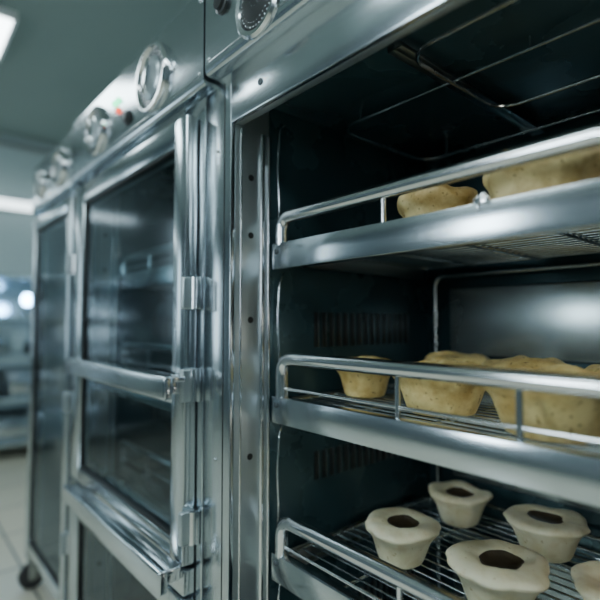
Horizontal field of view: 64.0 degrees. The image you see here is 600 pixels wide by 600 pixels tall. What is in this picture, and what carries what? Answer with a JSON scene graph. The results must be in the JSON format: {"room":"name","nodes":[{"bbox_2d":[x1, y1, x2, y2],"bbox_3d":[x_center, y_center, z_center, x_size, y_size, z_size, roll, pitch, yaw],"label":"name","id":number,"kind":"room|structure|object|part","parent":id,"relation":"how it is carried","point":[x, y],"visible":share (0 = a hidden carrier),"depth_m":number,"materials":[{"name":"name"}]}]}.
{"room":"commercial kitchen","nodes":[
{"label":"commercial kitchen","id":0,"kind":"room"},
{"bbox_2d":[0,445,54,599],"bbox_3d":[-1.208,1.254,0.288,4.350,0.100,8.500,2,-3,-41],"label":"floor","id":1,"kind":"structure","parent":0,"point":[13,460],"depth_m":2.78,"materials":[{"name":"beige tile"}]},
{"bbox_2d":[0,274,31,448],"bbox_3d":[-3.254,0.563,3.794,2.785,1.600,0.530,2,-3,-41],"label":"shelving","id":2,"kind":"object","parent":1,"relation":"on","point":[15,290],"visible":0.44,"depth_m":4.29,"materials":[{"name":"grey metal"}]},
{"bbox_2d":[19,294,30,315],"bbox_3d":[-2.469,0.047,4.344,0.120,0.200,0.120,2,-3,-41],"label":"lamp","id":3,"kind":"object","parent":2,"relation":"attached to","point":[26,299],"depth_m":4.32,"materials":[{"name":"white plastic"}]},
{"bbox_2d":[18,129,82,599],"bbox_3d":[-0.717,0.332,2.236,0.900,1.920,0.634,2,-3,-41],"label":"oven","id":4,"kind":"object","parent":1,"relation":"on","point":[54,186],"visible":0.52,"depth_m":1.95,"materials":[{"name":"metal"}]},
{"bbox_3d":[-1.030,0.370,1.969,0.001,1.386,0.506,2,-3,-41],"label":"tall door glass","id":5,"kind":"part","parent":4,"relation":"part of","materials":[{"name":"glass"}]},
{"bbox_3d":[-1.022,-0.517,2.014,0.046,0.215,0.631,2,-3,-41],"label":"control panel","id":6,"kind":"part","parent":4,"relation":"part of","materials":[{"name":"metal"}]},
{"bbox_2d":[62,0,216,599],"bbox_3d":[-0.209,0.301,1.625,0.930,1.925,0.950,2,-3,-41],"label":"oven","id":7,"kind":"object","parent":1,"relation":"on","point":[134,497],"visible":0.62,"depth_m":1.24,"materials":[{"name":"metal"}]},
{"bbox_3d":[-0.511,0.879,1.344,0.001,0.321,0.682,2,-3,-41],"label":"door glass","id":8,"kind":"part","parent":7,"relation":"part of","materials":[{"name":"glass"}]},
{"bbox_3d":[-0.507,0.238,1.377,0.022,0.030,0.688,2,-3,-41],"label":"door rail","id":9,"kind":"part","parent":7,"relation":"part of","materials":[{"name":"metal"}]},
{"bbox_3d":[-0.511,0.102,1.379,0.001,0.898,0.682,2,-3,-41],"label":"door glass","id":10,"kind":"part","parent":7,"relation":"part of","materials":[{"name":"glass"}]},
{"bbox_3d":[-0.518,0.633,1.369,0.028,0.056,0.840,2,-3,-41],"label":"sill","id":11,"kind":"part","parent":7,"relation":"part of","materials":[{"name":"metal"}]},
{"bbox_3d":[-0.501,-0.559,1.411,0.046,0.225,0.949,2,-3,-41],"label":"control panel","id":12,"kind":"part","parent":7,"relation":"part of","materials":[{"name":"metal"}]},
{"bbox_2d":[203,0,599,599],"bbox_3d":[0.380,0.267,0.967,0.900,1.935,0.902,2,-3,-41],"label":"oven","id":13,"kind":"object","parent":1,"relation":"on","point":[313,101],"visible":0.7,"depth_m":1.06,"materials":[{"name":"metal"}]},
{"bbox_3d":[0.092,-0.603,0.725,0.046,0.220,0.851,2,-3,-41],"label":"control panel","id":14,"kind":"part","parent":13,"relation":"part of","materials":[{"name":"metal"}]},
{"bbox_2d":[271,495,599,599],"bbox_3d":[0.371,0.519,0.947,0.563,0.142,0.679,2,-3,-41],"label":"oven rack","id":15,"kind":"object","parent":13,"relation":"attached to","point":[289,568],"visible":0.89,"depth_m":0.94,"materials":[{"name":"metal"}]},
{"bbox_3d":[0.170,0.485,0.774,0.028,0.090,0.667,2,-3,-41],"label":"guard rail","id":16,"kind":"part","parent":15,"relation":"part of","materials":[{"name":"metal"}]},
{"bbox_2d":[365,507,440,569],"bbox_3d":[0.215,0.505,1.013,0.159,0.086,0.160,0,-3,-3],"label":"pastry","id":17,"kind":"object","parent":15,"relation":"on","point":[402,537],"visible":0.97,"depth_m":0.97,"materials":[{"name":"beige food"}]},
{"bbox_2d":[428,480,492,527],"bbox_3d":[0.397,0.515,1.206,0.145,0.083,0.145,1,-3,-28],"label":"pastry","id":18,"kind":"object","parent":15,"relation":"on","point":[460,504],"visible":1,"depth_m":1.17,"materials":[{"name":"beige food"}]},
{"bbox_2d":[445,539,549,599],"bbox_3d":[0.353,0.497,0.850,0.179,0.087,0.180,0,-3,-5],"label":"pastry","id":19,"kind":"object","parent":15,"relation":"on","point":[488,569],"visible":1,"depth_m":0.82,"materials":[{"name":"beige food"}]},
{"bbox_2d":[503,504,590,562],"bbox_3d":[0.533,0.507,1.039,0.168,0.084,0.164,-2,-3,40],"label":"pastry","id":20,"kind":"object","parent":15,"relation":"on","point":[555,534],"visible":0.94,"depth_m":1.00,"materials":[{"name":"beige food"}]},
{"bbox_2d":[570,560,599,599],"bbox_3d":[0.521,0.494,0.769,0.146,0.085,0.154,-1,-3,20],"label":"pastry","id":21,"kind":"object","parent":15,"relation":"on","point":[585,576],"visible":1,"depth_m":0.79,"materials":[{"name":"beige food"}]},
{"bbox_2d":[272,123,599,278],"bbox_3d":[0.370,-0.133,0.976,0.566,0.126,0.679,2,-3,-41],"label":"oven rack","id":22,"kind":"object","parent":13,"relation":"attached to","point":[561,211],"visible":1,"depth_m":0.77,"materials":[{"name":"metal"}]},
{"bbox_2d":[397,184,477,217],"bbox_3d":[0.268,-0.171,0.931,0.152,0.109,0.154,0,-3,2],"label":"bun","id":23,"kind":"object","parent":22,"relation":"in","point":[443,197],"visible":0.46,"depth_m":0.87,"materials":[{"name":"beige food"}]},
{"bbox_2d":[482,147,599,199],"bbox_3d":[0.389,-0.178,0.762,0.191,0.109,0.184,0,-3,-10],"label":"bun","id":24,"kind":"object","parent":22,"relation":"in","point":[582,166],"visible":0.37,"depth_m":0.69,"materials":[{"name":"beige food"}]},
{"bbox_2d":[272,352,599,506],"bbox_3d":[0.371,0.184,0.962,0.563,0.152,0.679,2,-3,-41],"label":"oven rack","id":25,"kind":"object","parent":13,"relation":"attached to","point":[571,473],"visible":0.78,"depth_m":0.72,"materials":[{"name":"metal"}]},
{"bbox_2d":[338,355,389,397],"bbox_3d":[0.149,0.175,1.114,0.131,0.094,0.132,2,-3,-39],"label":"pie","id":26,"kind":"object","parent":25,"relation":"on","point":[358,385],"visible":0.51,"depth_m":1.07,"materials":[{"name":"beige food"}]},
{"bbox_3d":[0.170,0.150,0.789,0.028,0.100,0.667,2,-3,-41],"label":"guard rail","id":27,"kind":"part","parent":25,"relation":"part of","materials":[{"name":"metal"}]},
{"bbox_2d":[392,359,487,416],"bbox_3d":[0.268,0.164,0.912,0.188,0.099,0.176,-1,-3,12],"label":"pie","id":28,"kind":"object","parent":25,"relation":"on","point":[444,397],"visible":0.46,"depth_m":0.85,"materials":[{"name":"beige food"}]},
{"bbox_2d":[424,351,489,364],"bbox_3d":[0.394,0.177,1.200,0.163,0.097,0.171,1,-3,-15],"label":"pie","id":29,"kind":"object","parent":25,"relation":"on","point":[478,359],"visible":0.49,"depth_m":1.16,"materials":[{"name":"beige food"}]},
{"bbox_2d":[481,355,564,369],"bbox_3d":[0.482,0.168,1.015,0.172,0.100,0.172,1,-3,-17],"label":"pie","id":30,"kind":"object","parent":25,"relation":"on","point":[520,361],"visible":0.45,"depth_m":0.97,"materials":[{"name":"beige food"}]},
{"bbox_2d":[481,364,599,443],"bbox_3d":[0.387,0.152,0.731,0.190,0.106,0.190,2,-3,-36],"label":"pastry","id":31,"kind":"object","parent":25,"relation":"on","point":[577,415],"visible":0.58,"depth_m":0.66,"materials":[{"name":"beige food"}]},
{"bbox_2d":[585,364,599,372],"bbox_3d":[0.602,0.161,0.842,0.185,0.099,0.176,-2,-3,31],"label":"pie","id":32,"kind":"object","parent":25,"relation":"on","point":[594,367],"visible":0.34,"depth_m":0.86,"materials":[{"name":"beige food"}]},
{"bbox_2d":[0,133,57,274],"bbox_3d":[-4.016,-0.146,3.611,4.350,3.000,0.100,2,-3,-41],"label":"wall","id":33,"kind":"structure","parent":0,"point":[17,166],"depth_m":4.67,"materials":[{"name":"grey paint"}]},
{"bbox_2d":[0,198,32,213],"bbox_3d":[-3.315,-0.933,4.137,2.450,0.100,0.075,2,-3,-41],"label":"strip light","id":34,"kind":"object","parent":33,"relation":"attached to","point":[5,204],"visible":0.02,"depth_m":4.61,"materials":[{"name":"white plastic"}]},
{"bbox_2d":[0,140,51,154],"bbox_3d":[-3.967,-1.542,3.618,4.350,0.050,0.050,2,-3,-41],"label":"trim","id":35,"kind":"structure","parent":33,"relation":"attached to","point":[2,142],"depth_m":4.69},
{"bbox_2d":[0,0,190,144],"bbox_3d":[-1.208,-1.842,0.429,4.350,0.100,8.500,2,-3,-41],"label":"ceiling","id":36,"kind":"structure","parent":0,"point":[59,57],"depth_m":3.25,"materials":[{"name":"grey paint"}]},
{"bbox_2d":[0,6,17,60],"bbox_3d":[-2.283,-1.666,2.665,1.150,0.050,0.600,2,-3,-41],"label":"ceiling light","id":37,"kind":"object","parent":36,"relation":"attached to","point":[8,18],"depth_m":2.87,"materials":[{"name":"white plastic"}]}
]}

